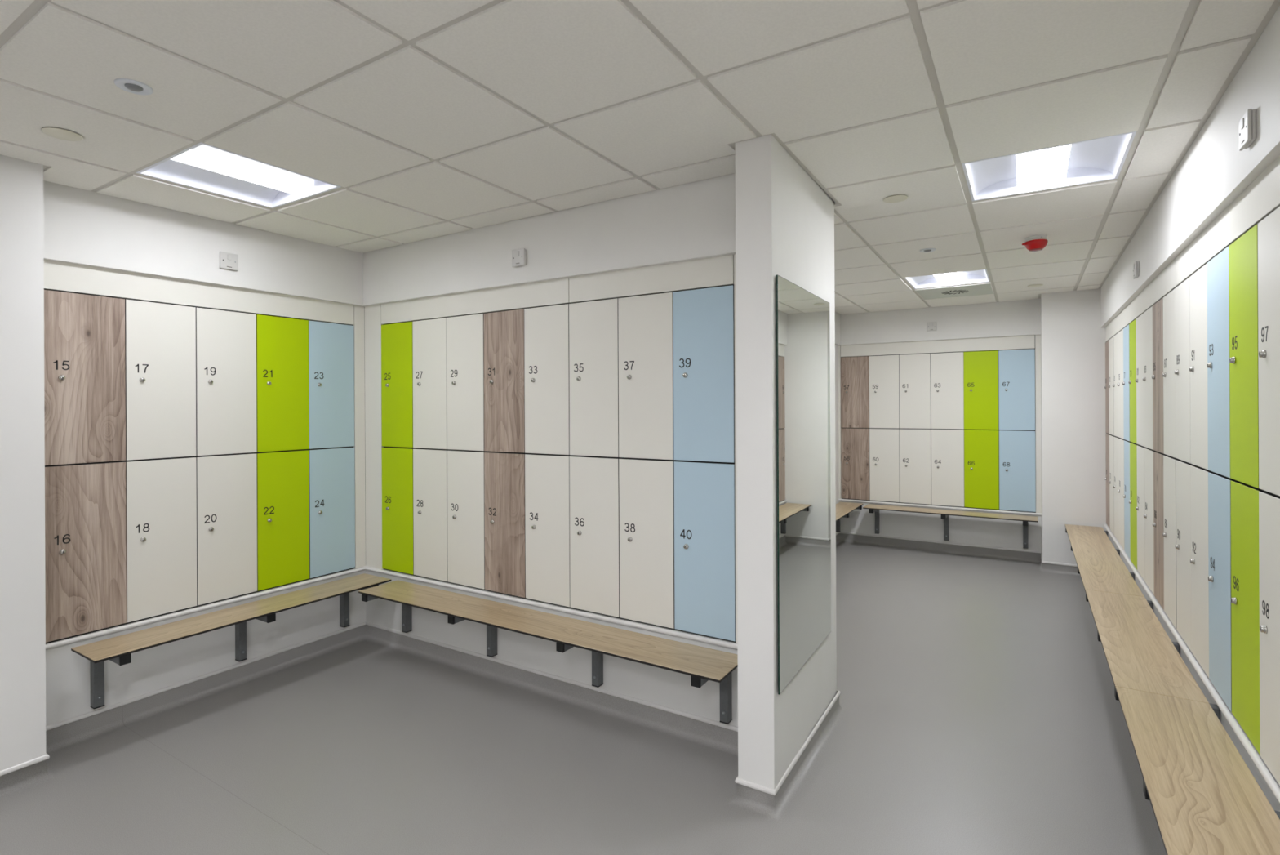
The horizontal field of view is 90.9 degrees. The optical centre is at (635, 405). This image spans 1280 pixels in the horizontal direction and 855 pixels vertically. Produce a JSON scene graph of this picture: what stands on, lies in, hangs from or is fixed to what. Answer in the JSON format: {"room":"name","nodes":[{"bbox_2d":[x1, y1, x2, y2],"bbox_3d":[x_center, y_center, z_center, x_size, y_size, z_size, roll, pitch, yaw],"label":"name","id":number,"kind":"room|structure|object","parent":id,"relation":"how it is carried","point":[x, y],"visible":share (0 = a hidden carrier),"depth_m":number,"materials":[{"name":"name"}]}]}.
{"room":"changing room","nodes":[
{"label":"changing room","id":0,"kind":"room"},
{"bbox_2d":[0,154,45,770],"bbox_3d":[-3.455,0.227,1.337,0.400,2.620,3.215,0,0,32],"label":"wall column","id":1,"kind":"structure","parent":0,"point":[22,420],"depth_m":2.54,"materials":[{"name":"paint"}]},
{"bbox_2d":[0,752,64,799],"bbox_3d":[-3.360,1.488,1.308,0.308,0.095,3.260,0,0,32],"label":"baseboard","id":2,"kind":"structure","parent":1,"relation":"attached to","point":[18,778],"depth_m":2.54,"materials":[{"name":"grey plastic"}]},
{"bbox_2d":[43,180,365,725],"bbox_3d":[-2.321,0.221,3.740,0.550,2.620,2.103,0,0,32],"label":"wall","id":3,"kind":"structure","parent":0,"point":[82,227],"depth_m":3.23,"materials":[{"name":"paint"}]},
{"bbox_2d":[44,461,126,643],"bbox_3d":[-2.707,0.664,3.020,0.413,0.790,0.305,0,0,32],"label":"locker","id":4,"kind":"object","parent":3,"relation":"on","point":[86,522],"visible":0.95,"depth_m":2.91,"materials":[{"name":"brown"}]},
{"bbox_2d":[44,289,125,466],"bbox_3d":[-2.710,-0.125,3.020,0.413,0.787,0.305,0,0,32],"label":"locker","id":5,"kind":"object","parent":4,"relation":"on","point":[85,367],"visible":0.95,"depth_m":2.91,"materials":[{"name":"brown wood"}]},
{"bbox_2d":[124,456,196,623],"bbox_3d":[-2.546,0.663,3.279,0.412,0.790,0.305,0,0,32],"label":"locker","id":6,"kind":"object","parent":3,"relation":"on","point":[161,494],"visible":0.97,"depth_m":3.17,"materials":[{"name":"white laminate"}]},
{"bbox_2d":[124,298,196,461],"bbox_3d":[-2.550,-0.125,3.279,0.412,0.787,0.305,0,0,32],"label":"locker","id":7,"kind":"object","parent":6,"relation":"on","point":[160,338],"visible":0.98,"depth_m":3.17,"materials":[{"name":"white"}]},
{"bbox_2d":[44,259,354,324],"bbox_3d":[-2.233,-0.593,3.440,0.018,0.139,1.521,0,0,32],"label":"trim","id":8,"kind":"structure","parent":3,"relation":"attached to","point":[58,275],"depth_m":3.26,"materials":[{"name":"white laminate"}]},
{"bbox_2d":[195,452,257,606],"bbox_3d":[-2.385,0.662,3.538,0.412,0.790,0.305,0,0,32],"label":"locker","id":9,"kind":"object","parent":3,"relation":"on","point":[227,484],"visible":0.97,"depth_m":3.43,"materials":[{"name":"white"}]},
{"bbox_2d":[195,306,257,456],"bbox_3d":[-2.388,-0.126,3.538,0.412,0.787,0.305,0,0,32],"label":"locker","id":10,"kind":"object","parent":9,"relation":"on","point":[226,340],"visible":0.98,"depth_m":3.43,"materials":[{"name":"white"}]},
{"bbox_2d":[71,573,391,708],"bbox_3d":[-2.048,1.238,3.384,0.339,0.316,1.468,0,0,32],"label":"bench","id":11,"kind":"object","parent":3,"relation":"attached to","point":[119,649],"visible":0.91,"depth_m":3.19,"materials":[{"name":"brown wood"}]},
{"bbox_2d":[256,448,309,591],"bbox_3d":[-2.223,0.661,3.797,0.412,0.790,0.305,0,0,32],"label":"locker","id":12,"kind":"object","parent":3,"relation":"on","point":[283,476],"visible":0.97,"depth_m":3.69,"materials":[{"name":"green"}]},
{"bbox_2d":[256,314,309,452],"bbox_3d":[-2.227,-0.127,3.796,0.413,0.787,0.305,0,0,32],"label":"locker","id":13,"kind":"object","parent":12,"relation":"on","point":[282,343],"visible":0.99,"depth_m":3.68,"materials":[{"name":"green"}]},
{"bbox_2d":[307,446,355,578],"bbox_3d":[-2.062,0.661,4.055,0.413,0.790,0.305,0,0,32],"label":"locker","id":14,"kind":"object","parent":3,"relation":"on","point":[331,470],"visible":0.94,"depth_m":3.94,"materials":[{"name":"blue"}]},
{"bbox_2d":[308,320,354,448],"bbox_3d":[-2.066,-0.128,4.055,0.412,0.787,0.305,0,0,32],"label":"locker","id":15,"kind":"object","parent":14,"relation":"on","point":[331,345],"visible":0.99,"depth_m":3.94,"materials":[{"name":"blue"}]},
{"bbox_2d":[352,305,365,568],"bbox_3d":[-1.806,0.195,4.120,0.018,1.719,0.073,0,0,32],"label":"trim","id":16,"kind":"structure","parent":3,"relation":"attached to","point":[358,311],"depth_m":4.11,"materials":[{"name":"white laminate"}]},
{"bbox_2d":[360,173,737,726],"bbox_3d":[-0.496,0.212,3.695,2.855,2.620,0.652,0,0,32],"label":"wall","id":17,"kind":"structure","parent":0,"point":[694,220],"depth_m":3.23,"materials":[{"name":"paint"}]},
{"bbox_2d":[364,304,383,568],"bbox_3d":[-1.703,0.195,4.109,0.168,1.719,0.018,0,0,32],"label":"trim","id":18,"kind":"structure","parent":17,"relation":"attached to","point":[373,409],"depth_m":4.10,"materials":[{"name":"white laminate"}]},
{"bbox_2d":[45,565,737,649],"bbox_3d":[-1.045,1.062,2.712,2.755,0.025,1.663,0,0,32],"label":"trim","id":19,"kind":"structure","parent":17,"relation":"attached to","point":[646,627],"depth_m":3.25,"materials":[{"name":"white plastic"}]},
{"bbox_2d":[45,621,737,757],"bbox_3d":[-1.044,1.469,2.712,2.755,0.111,1.663,0,0,32],"label":"baseboard","id":20,"kind":"structure","parent":17,"relation":"attached to","point":[708,733],"depth_m":3.25,"materials":[{"name":"grey plastic"}]},
{"bbox_2d":[382,446,415,575],"bbox_3d":[-1.401,0.658,4.140,0.305,0.790,0.413,0,0,32],"label":"locker","id":21,"kind":"object","parent":17,"relation":"on","point":[397,526],"visible":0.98,"depth_m":3.97,"materials":[{"name":"green"}]},
{"bbox_2d":[381,321,414,448],"bbox_3d":[-1.405,-0.131,4.141,0.305,0.787,0.412,0,0,32],"label":"locker","id":22,"kind":"object","parent":21,"relation":"on","point":[397,339],"visible":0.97,"depth_m":3.97,"materials":[{"name":"green"}]},
{"bbox_2d":[413,448,448,582],"bbox_3d":[-1.142,0.656,3.979,0.305,0.790,0.413,0,0,32],"label":"locker","id":23,"kind":"object","parent":17,"relation":"on","point":[429,465],"visible":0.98,"depth_m":3.81,"materials":[{"name":"white"}]},
{"bbox_2d":[412,317,448,449],"bbox_3d":[-1.146,-0.132,3.979,0.305,0.787,0.412,0,0,32],"label":"locker","id":24,"kind":"object","parent":23,"relation":"on","point":[429,336],"visible":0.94,"depth_m":3.81,"materials":[{"name":"white"}]},
{"bbox_2d":[447,449,486,590],"bbox_3d":[-0.883,0.655,3.818,0.305,0.790,0.412,0,0,32],"label":"locker","id":25,"kind":"object","parent":17,"relation":"on","point":[465,468],"visible":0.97,"depth_m":3.65,"materials":[{"name":"white"}]},
{"bbox_2d":[446,313,485,451],"bbox_3d":[-0.887,-0.133,3.818,0.305,0.787,0.413,0,0,32],"label":"locker","id":26,"kind":"object","parent":25,"relation":"on","point":[464,334],"visible":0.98,"depth_m":3.65,"materials":[{"name":"white"}]},
{"bbox_2d":[484,451,526,598],"bbox_3d":[-0.625,0.654,3.657,0.305,0.790,0.412,0,0,32],"label":"locker","id":27,"kind":"object","parent":17,"relation":"on","point":[504,472],"visible":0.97,"depth_m":3.49,"materials":[{"name":"brown"}]},
{"bbox_2d":[484,308,524,453],"bbox_3d":[-0.628,-0.135,3.657,0.305,0.787,0.412,0,0,32],"label":"locker","id":28,"kind":"object","parent":27,"relation":"on","point":[504,331],"visible":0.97,"depth_m":3.49,"materials":[{"name":"brown"}]},
{"bbox_2d":[358,579,737,724],"bbox_3d":[-0.556,1.231,3.197,2.290,0.316,0.321,0,0,32],"label":"bench","id":29,"kind":"object","parent":17,"relation":"attached to","point":[703,664],"visible":1,"depth_m":3.01,"materials":[{"name":"brown wood"}]},
{"bbox_2d":[524,453,571,608],"bbox_3d":[-0.366,0.653,3.495,0.305,0.790,0.412,0,0,32],"label":"locker","id":30,"kind":"object","parent":17,"relation":"on","point":[547,477],"visible":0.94,"depth_m":3.33,"materials":[{"name":"white"}]},
{"bbox_2d":[524,303,570,455],"bbox_3d":[-0.370,-0.136,3.495,0.305,0.787,0.413,0,0,32],"label":"locker","id":31,"kind":"object","parent":30,"relation":"on","point":[546,328],"visible":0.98,"depth_m":3.33,"materials":[{"name":"white"}]},
{"bbox_2d":[381,254,733,324],"bbox_3d":[-0.599,-0.601,3.419,2.436,0.139,0.018,0,0,32],"label":"trim","id":32,"kind":"structure","parent":17,"relation":"attached to","point":[717,271],"depth_m":3.24,"materials":[{"name":"white laminate"}]},
{"bbox_2d":[569,455,621,617],"bbox_3d":[-0.107,0.651,3.334,0.305,0.790,0.413,0,0,32],"label":"locker","id":33,"kind":"object","parent":17,"relation":"on","point":[594,507],"visible":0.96,"depth_m":3.17,"materials":[{"name":"white"}]},
{"bbox_2d":[568,297,620,457],"bbox_3d":[-0.111,-0.137,3.334,0.305,0.787,0.413,0,0,32],"label":"locker","id":34,"kind":"object","parent":33,"relation":"on","point":[593,338],"visible":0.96,"depth_m":3.17,"materials":[{"name":"white"}]},
{"bbox_2d":[618,457,675,629],"bbox_3d":[0.152,0.650,3.173,0.305,0.790,0.412,0,0,32],"label":"locker","id":35,"kind":"object","parent":17,"relation":"on","point":[646,486],"visible":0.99,"depth_m":3.00,"materials":[{"name":"white"}]},
{"bbox_2d":[617,292,675,460],"bbox_3d":[0.148,-0.138,3.173,0.305,0.787,0.412,0,0,32],"label":"locker","id":36,"kind":"object","parent":35,"relation":"on","point":[645,322],"visible":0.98,"depth_m":3.00,"materials":[{"name":"white"}]},
{"bbox_2d":[674,460,735,641],"bbox_3d":[0.411,0.649,3.012,0.305,0.790,0.412,0,0,32],"label":"locker","id":37,"kind":"object","parent":17,"relation":"on","point":[704,497],"visible":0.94,"depth_m":2.84,"materials":[{"name":"blue"}]},
{"bbox_2d":[672,284,734,462],"bbox_3d":[0.407,-0.140,3.011,0.305,0.787,0.413,0,0,32],"label":"locker","id":38,"kind":"object","parent":37,"relation":"on","point":[704,326],"visible":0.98,"depth_m":2.84,"materials":[{"name":"blue"}]},
{"bbox_2d":[733,253,737,643],"bbox_3d":[0.503,0.184,2.735,0.144,1.719,0.018,0,0,32],"label":"trim","id":39,"kind":"structure","parent":17,"relation":"attached to","point":[735,313],"depth_m":2.76,"materials":[{"name":"white laminate"}]},
{"bbox_2d":[0,542,1166,854],"bbox_3d":[0.076,1.550,3.067,5.320,0.060,10.080,0,0,32],"label":"floor","id":40,"kind":"structure","parent":0,"point":[984,716],"depth_m":2.68,"materials":[{"name":"grey plastic"}]},
{"bbox_2d":[0,0,1279,314],"bbox_3d":[-0.055,-1.005,2.876,4.220,0.014,9.430,0,0,32],"label":"ceiling","id":41,"kind":"structure","parent":0,"point":[430,118],"depth_m":2.08,"materials":[{"name":"tile"}]},
{"bbox_2d":[114,78,153,95],"bbox_3d":[-1.556,-0.985,1.953,0.096,0.012,0.096,0,0,32],"label":"sensor","id":42,"kind":"object","parent":41,"relation":"attached to","point":[130,86],"visible":1,"depth_m":1.94,"materials":[{"name":"white"}]},
{"bbox_2d":[135,142,341,208],"bbox_3d":[-1.738,-1.042,2.781,0.576,0.090,0.576,0,0,32],"label":"ceiling light","id":43,"kind":"object","parent":41,"relation":"attached to","point":[202,166],"visible":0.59,"depth_m":2.84,"materials":[{"name":"white"}]},
{"bbox_2d":[171,144,314,193],"bbox_3d":[-1.738,-1.054,2.781,0.190,0.045,0.550,0,0,32],"label":"diffuser","id":44,"kind":"object","parent":43,"relation":"attached to","point":[205,157],"depth_m":2.77,"materials":[{"name":"plastic"}]},
{"bbox_2d":[903,268,990,288],"bbox_3d":[2.520,-1.062,5.077,0.576,0.090,0.576,0,0,32],"label":"ceiling light","id":45,"kind":"object","parent":41,"relation":"attached to","point":[975,276],"visible":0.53,"depth_m":5.24,"materials":[{"name":"white"}]},
{"bbox_2d":[915,283,993,299],"bbox_3d":[2.838,-1.007,5.587,0.568,0.009,0.568,0,0,32],"label":"ceiling vent","id":46,"kind":"object","parent":41,"relation":"in","point":[977,289],"visible":1,"depth_m":5.57,"materials":[{"name":"grey"}]},
{"bbox_2d":[961,131,1136,201],"bbox_3d":[1.760,-1.058,2.723,0.576,0.090,0.576,0,0,32],"label":"ceiling light","id":47,"kind":"object","parent":41,"relation":"attached to","point":[1099,159],"visible":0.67,"depth_m":2.81,"materials":[{"name":"white"}]},
{"bbox_2d":[1016,144,1071,186],"bbox_3d":[1.760,-1.071,2.723,0.190,0.045,0.550,0,0,32],"label":"diffuser","id":48,"kind":"object","parent":47,"relation":"attached to","point":[1049,166],"depth_m":2.77,"materials":[{"name":"plastic"}]},
{"bbox_2d":[735,134,836,789],"bbox_3d":[0.700,0.207,2.778,0.145,2.620,0.946,0,0,32],"label":"wall","id":49,"kind":"structure","parent":0,"point":[784,220],"depth_m":2.39,"materials":[{"name":"paint"}]},
{"bbox_2d":[44,284,1026,489],"bbox_3d":[0.825,0.163,4.279,4.380,1.759,6.285,0,0,32],"label":"trim","id":50,"kind":"structure","parent":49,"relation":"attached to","point":[727,285],"depth_m":3.46,"materials":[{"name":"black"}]},
{"bbox_2d":[776,275,831,693],"bbox_3d":[0.733,0.294,2.686,0.008,1.571,0.767,0,0,31],"label":"mirror","id":51,"kind":"object","parent":49,"relation":"attached to","point":[802,317],"visible":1,"depth_m":2.61,"materials":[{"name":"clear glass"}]},
{"bbox_2d":[722,531,1041,825],"bbox_3d":[1.772,1.456,4.420,1.902,0.111,4.951,0,0,32],"label":"baseboard","id":52,"kind":"structure","parent":49,"relation":"attached to","point":[765,802],"depth_m":2.79,"materials":[{"name":"grey plastic"}]},
{"bbox_2d":[835,311,839,533],"bbox_3d":[1.299,0.204,5.536,0.130,2.620,4.390,0,0,32],"label":"wall","id":53,"kind":"structure","parent":0,"point":[837,315],"depth_m":6.95,"materials":[{"name":"paint"}]},
{"bbox_2d":[839,297,1041,551],"bbox_3d":[3.204,0.195,6.729,1.902,2.620,0.550,0,0,32],"label":"wall","id":54,"kind":"structure","parent":0,"point":[1015,317],"depth_m":6.43,"materials":[{"name":"paint"}]},
{"bbox_2d":[840,427,870,500],"bbox_3d":[2.522,0.639,7.095,0.305,0.790,0.412,0,0,32],"label":"locker","id":55,"kind":"object","parent":54,"relation":"on","point":[855,442],"visible":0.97,"depth_m":6.93,"materials":[{"name":"brown"}]},
{"bbox_2d":[840,355,869,427],"bbox_3d":[2.518,-0.150,7.094,0.305,0.787,0.413,0,0,32],"label":"locker","id":56,"kind":"object","parent":55,"relation":"on","point":[855,371],"visible":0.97,"depth_m":6.93,"materials":[{"name":"brown"}]},
{"bbox_2d":[869,427,899,502],"bbox_3d":[2.781,0.637,6.933,0.305,0.790,0.413,0,0,32],"label":"locker","id":57,"kind":"object","parent":54,"relation":"on","point":[884,443],"visible":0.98,"depth_m":6.77,"materials":[{"name":"white"}]},
{"bbox_2d":[869,354,899,428],"bbox_3d":[2.777,-0.151,6.933,0.305,0.787,0.413,0,0,32],"label":"locker","id":58,"kind":"object","parent":57,"relation":"on","point":[884,370],"visible":0.98,"depth_m":6.76,"materials":[{"name":"white"}]},
{"bbox_2d":[899,428,931,505],"bbox_3d":[3.040,0.636,6.772,0.305,0.790,0.412,0,0,32],"label":"locker","id":59,"kind":"object","parent":54,"relation":"on","point":[915,444],"visible":0.98,"depth_m":6.61,"materials":[{"name":"white"}]},
{"bbox_2d":[899,353,931,428],"bbox_3d":[3.036,-0.152,6.772,0.305,0.787,0.413,0,0,32],"label":"locker","id":60,"kind":"object","parent":59,"relation":"on","point":[914,369],"visible":0.98,"depth_m":6.60,"materials":[{"name":"white"}]},
{"bbox_2d":[840,334,1035,356],"bbox_3d":[3.066,-0.618,6.535,1.826,0.139,0.018,0,0,32],"label":"trim","id":61,"kind":"structure","parent":54,"relation":"attached to","point":[1015,342],"depth_m":6.47,"materials":[{"name":"white laminate"}]},
{"bbox_2d":[838,498,1041,515],"bbox_3d":[3.074,1.043,6.515,1.902,0.025,0.015,0,0,32],"label":"trim","id":62,"kind":"structure","parent":54,"relation":"attached to","point":[841,500],"depth_m":6.45,"materials":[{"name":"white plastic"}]},
{"bbox_2d":[931,428,964,507],"bbox_3d":[3.299,0.635,6.611,0.305,0.790,0.412,0,0,32],"label":"locker","id":63,"kind":"object","parent":54,"relation":"on","point":[947,445],"visible":0.97,"depth_m":6.44,"materials":[{"name":"white"}]},
{"bbox_2d":[930,351,964,429],"bbox_3d":[3.295,-0.153,6.611,0.305,0.787,0.412,0,0,32],"label":"locker","id":64,"kind":"object","parent":63,"relation":"on","point":[947,369],"visible":0.99,"depth_m":6.45,"materials":[{"name":"white"}]},
{"bbox_2d":[862,503,1038,548],"bbox_3d":[3.117,1.213,6.303,1.541,0.316,0.329,0,0,32],"label":"bench","id":65,"kind":"object","parent":54,"relation":"attached to","point":[873,508],"visible":1,"depth_m":6.24,"materials":[{"name":"brown wood"}]},
{"bbox_2d":[964,429,999,510],"bbox_3d":[3.558,0.634,6.450,0.305,0.790,0.412,0,0,32],"label":"locker","id":66,"kind":"object","parent":54,"relation":"on","point":[981,446],"visible":0.98,"depth_m":6.29,"materials":[{"name":"green"}]},
{"bbox_2d":[964,350,999,430],"bbox_3d":[3.554,-0.155,6.449,0.305,0.787,0.413,0,0,32],"label":"locker","id":67,"kind":"object","parent":66,"relation":"on","point":[980,367],"visible":1,"depth_m":6.29,"materials":[{"name":"green"}]},
{"bbox_2d":[999,430,1035,512],"bbox_3d":[3.817,0.633,6.288,0.305,0.790,0.413,0,0,32],"label":"locker","id":68,"kind":"object","parent":54,"relation":"on","point":[1017,452],"visible":1,"depth_m":6.12,"materials":[{"name":"blue"}]},
{"bbox_2d":[998,348,1035,430],"bbox_3d":[3.813,-0.156,6.288,0.305,0.787,0.412,0,0,32],"label":"locker","id":69,"kind":"object","parent":68,"relation":"on","point":[1016,367],"visible":1,"depth_m":6.12,"materials":[{"name":"blue"}]},
{"bbox_2d":[1035,334,1041,513],"bbox_3d":[3.867,0.168,6.038,0.045,1.719,0.018,0,0,32],"label":"trim","id":70,"kind":"structure","parent":54,"relation":"attached to","point":[1037,337],"depth_m":6.03,"materials":[{"name":"paint"}]},
{"bbox_2d":[1040,288,1106,564],"bbox_3d":[4.274,0.190,5.812,0.885,2.620,0.775,0,0,32],"label":"wall column","id":71,"kind":"structure","parent":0,"point":[1073,336],"depth_m":5.60,"materials":[{"name":"paint"}]},
{"bbox_2d":[1036,553,1080,576],"bbox_3d":[3.960,1.453,5.737,0.510,0.095,0.400,0,0,32],"label":"baseboard","id":72,"kind":"structure","parent":71,"relation":"attached to","point":[1061,568],"depth_m":5.65,"materials":[{"name":"grey plastic"}]},
{"bbox_2d":[1100,5,1279,810],"bbox_3d":[1.890,0.201,1.477,0.550,2.620,9.105,0,0,32],"label":"wall","id":73,"kind":"structure","parent":0,"point":[1213,172],"depth_m":2.20,"materials":[{"name":"paint"}]},
{"bbox_2d":[1108,435,1115,534],"bbox_3d":[4.018,0.632,4.988,0.413,0.790,0.305,0,0,32],"label":"locker","id":74,"kind":"object","parent":73,"relation":"attached to","point":[1111,482],"visible":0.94,"depth_m":5.09,"materials":[{"name":"white"}]},
{"bbox_2d":[1107,336,1113,435],"bbox_3d":[4.014,-0.157,4.988,0.413,0.787,0.305,0,0,32],"label":"locker","id":75,"kind":"object","parent":74,"relation":"on","point":[1110,340],"visible":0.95,"depth_m":5.08,"materials":[{"name":"white"}]},
{"bbox_2d":[1112,435,1120,542],"bbox_3d":[3.857,0.632,4.729,0.412,0.790,0.305,0,0,32],"label":"locker","id":76,"kind":"object","parent":73,"relation":"attached to","point":[1115,486],"visible":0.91,"depth_m":4.83,"materials":[{"name":"white"}]},
{"bbox_2d":[1112,333,1118,436],"bbox_3d":[3.853,-0.156,4.729,0.412,0.787,0.305,0,0,32],"label":"locker","id":77,"kind":"object","parent":76,"relation":"on","point":[1115,386],"visible":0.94,"depth_m":4.82,"materials":[{"name":"white"}]},
{"bbox_2d":[1117,438,1124,550],"bbox_3d":[3.696,0.633,4.470,0.412,0.790,0.305,0,0,32],"label":"locker","id":78,"kind":"object","parent":73,"relation":"attached to","point":[1121,441],"visible":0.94,"depth_m":4.57,"materials":[{"name":"white"}]},
{"bbox_2d":[1117,328,1124,439],"bbox_3d":[3.692,-0.155,4.470,0.412,0.787,0.305,0,0,32],"label":"locker","id":79,"kind":"object","parent":78,"relation":"on","point":[1121,429],"visible":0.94,"depth_m":4.57,"materials":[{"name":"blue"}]},
{"bbox_2d":[1123,440,1132,559],"bbox_3d":[3.534,0.634,4.211,0.412,0.790,0.305,0,0,32],"label":"locker","id":80,"kind":"object","parent":73,"relation":"attached to","point":[1126,443],"visible":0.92,"depth_m":4.32,"materials":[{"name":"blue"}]},
{"bbox_2d":[1122,324,1129,440],"bbox_3d":[3.530,-0.155,4.211,0.413,0.787,0.305,0,0,32],"label":"locker","id":81,"kind":"object","parent":80,"relation":"on","point":[1126,330],"visible":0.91,"depth_m":4.30,"materials":[{"name":"blue"}]},
{"bbox_2d":[1128,442,1138,568],"bbox_3d":[3.373,0.635,3.952,0.413,0.790,0.305,0,0,32],"label":"locker","id":82,"kind":"object","parent":73,"relation":"attached to","point":[1133,470],"visible":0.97,"depth_m":4.05,"materials":[{"name":"green"}]},
{"bbox_2d":[1128,319,1136,443],"bbox_3d":[3.369,-0.154,3.952,0.412,0.787,0.305,0,0,32],"label":"locker","id":83,"kind":"object","parent":82,"relation":"on","point":[1132,326],"visible":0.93,"depth_m":4.05,"materials":[{"name":"green"}]},
{"bbox_2d":[1135,444,1146,581],"bbox_3d":[3.212,0.635,3.693,0.412,0.790,0.305,0,0,32],"label":"locker","id":84,"kind":"object","parent":73,"relation":"attached to","point":[1140,449],"visible":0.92,"depth_m":3.79,"materials":[{"name":"white"}]},
{"bbox_2d":[1135,313,1144,446],"bbox_3d":[3.208,-0.153,3.693,0.412,0.787,0.305,0,0,32],"label":"locker","id":85,"kind":"object","parent":84,"relation":"on","point":[1140,320],"visible":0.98,"depth_m":3.79,"materials":[{"name":"white"}]},
{"bbox_2d":[1143,447,1156,595],"bbox_3d":[3.051,0.636,3.434,0.412,0.790,0.305,0,0,32],"label":"locker","id":86,"kind":"object","parent":73,"relation":"attached to","point":[1148,453],"visible":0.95,"depth_m":3.53,"materials":[{"name":"white"}]},
{"bbox_2d":[1142,306,1153,449],"bbox_3d":[3.046,-0.152,3.435,0.413,0.787,0.305,0,0,32],"label":"locker","id":87,"kind":"object","parent":86,"relation":"on","point":[1148,314],"visible":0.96,"depth_m":3.53,"materials":[{"name":"white"}]},
{"bbox_2d":[1152,451,1167,609],"bbox_3d":[2.889,0.637,3.176,0.412,0.790,0.305,0,0,32],"label":"locker","id":88,"kind":"object","parent":73,"relation":"attached to","point":[1157,524],"visible":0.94,"depth_m":3.27,"materials":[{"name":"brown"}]},
{"bbox_2d":[1151,297,1164,453],"bbox_3d":[2.885,-0.151,3.176,0.413,0.787,0.305,0,0,32],"label":"locker","id":89,"kind":"object","parent":88,"relation":"on","point":[1157,308],"visible":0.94,"depth_m":3.27,"materials":[{"name":"brown"}]},
{"bbox_2d":[1162,454,1178,628],"bbox_3d":[2.728,0.638,2.917,0.413,0.790,0.305,0,0,32],"label":"locker","id":90,"kind":"object","parent":73,"relation":"attached to","point":[1169,462],"visible":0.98,"depth_m":3.01,"materials":[{"name":"white"}]},
{"bbox_2d":[1162,288,1175,457],"bbox_3d":[2.724,-0.151,2.917,0.412,0.787,0.305,0,0,32],"label":"locker","id":91,"kind":"object","parent":90,"relation":"on","point":[1169,305],"visible":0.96,"depth_m":3.01,"materials":[{"name":"white"}]},
{"bbox_2d":[1064,524,1279,854],"bbox_3d":[1.922,1.219,2.267,0.297,0.316,7.675,0,0,32],"label":"bench","id":92,"kind":"object","parent":73,"relation":"attached to","point":[1205,798],"visible":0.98,"depth_m":2.06,"materials":[{"name":"brown wood"}]},
{"bbox_2d":[1175,459,1194,650],"bbox_3d":[2.567,0.639,2.658,0.412,0.790,0.305,0,0,32],"label":"locker","id":93,"kind":"object","parent":73,"relation":"attached to","point":[1183,546],"visible":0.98,"depth_m":2.75,"materials":[{"name":"white"}]},
{"bbox_2d":[1174,277,1190,462],"bbox_3d":[2.563,-0.150,2.658,0.412,0.787,0.305,0,0,32],"label":"locker","id":94,"kind":"object","parent":93,"relation":"on","point":[1182,372],"visible":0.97,"depth_m":2.75,"materials":[{"name":"white"}]},
{"bbox_2d":[1103,524,1279,804],"bbox_3d":[1.679,1.050,1.611,0.015,0.025,9.105,0,0,32],"label":"trim","id":95,"kind":"structure","parent":73,"relation":"attached to","point":[1268,779],"depth_m":2.27,"materials":[{"name":"white plastic"}]},
{"bbox_2d":[1105,155,1279,342],"bbox_3d":[2.885,-0.617,3.529,0.018,0.139,4.566,0,0,32],"label":"trim","id":96,"kind":"structure","parent":73,"relation":"attached to","point":[1261,197],"depth_m":2.29,"materials":[{"name":"white laminate"}]},
{"bbox_2d":[1190,464,1212,677],"bbox_3d":[2.406,0.639,2.399,0.412,0.790,0.305,0,0,32],"label":"locker","id":97,"kind":"object","parent":73,"relation":"attached to","point":[1198,475],"visible":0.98,"depth_m":2.49,"materials":[{"name":"white"}]},
{"bbox_2d":[1189,263,1208,469],"bbox_3d":[2.402,-0.149,2.399,0.412,0.787,0.305,0,0,32],"label":"locker","id":98,"kind":"object","parent":97,"relation":"on","point":[1198,280],"visible":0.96,"depth_m":2.49,"materials":[{"name":"white"}]},
{"bbox_2d":[1208,471,1235,711],"bbox_3d":[2.244,0.640,2.140,0.412,0.790,0.305,0,0,32],"label":"locker","id":99,"kind":"object","parent":73,"relation":"attached to","point":[1219,485],"visible":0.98,"depth_m":2.23,"materials":[{"name":"blue"}]},
{"bbox_2d":[1206,245,1230,477],"bbox_3d":[2.240,-0.148,2.140,0.413,0.787,0.305,0,0,32],"label":"locker","id":100,"kind":"object","parent":99,"relation":"on","point":[1218,268],"visible":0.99,"depth_m":2.23,"materials":[{"name":"blue"}]},
{"bbox_2d":[1231,480,1264,754],"bbox_3d":[2.083,0.641,1.881,0.412,0.790,0.305,0,0,32],"label":"locker","id":101,"kind":"object","parent":73,"relation":"attached to","point":[1245,582],"visible":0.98,"depth_m":1.97,"materials":[{"name":"green"}]},
{"bbox_2d":[1229,223,1258,488],"bbox_3d":[2.079,-0.148,1.881,0.413,0.787,0.305,0,0,32],"label":"locker","id":102,"kind":"object","parent":101,"relation":"on","point":[1243,252],"visible":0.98,"depth_m":1.97,"materials":[{"name":"green"}]},
{"bbox_2d":[1239,108,1256,151],"bbox_3d":[1.749,-0.788,1.800,0.022,0.089,0.089,0,0,32],"label":"wall switch","id":103,"kind":"object","parent":73,"relation":"attached to","point":[1247,123],"visible":1,"depth_m":1.77,"materials":[{"name":"white plastic"}]},
{"bbox_2d":[1258,490,1279,784],"bbox_3d":[1.922,0.642,1.623,0.413,0.790,0.305,0,0,32],"label":"locker","id":104,"kind":"object","parent":73,"relation":"on","point":[1268,502],"visible":1,"depth_m":1.77,"materials":[{"name":"white"}]},
{"bbox_2d":[1257,206,1279,495],"bbox_3d":[1.918,-0.147,1.622,0.412,0.787,0.305,0,0,32],"label":"locker","id":105,"kind":"object","parent":104,"relation":"on","point":[1268,228],"visible":1,"depth_m":1.77,"materials":[{"name":"white"}]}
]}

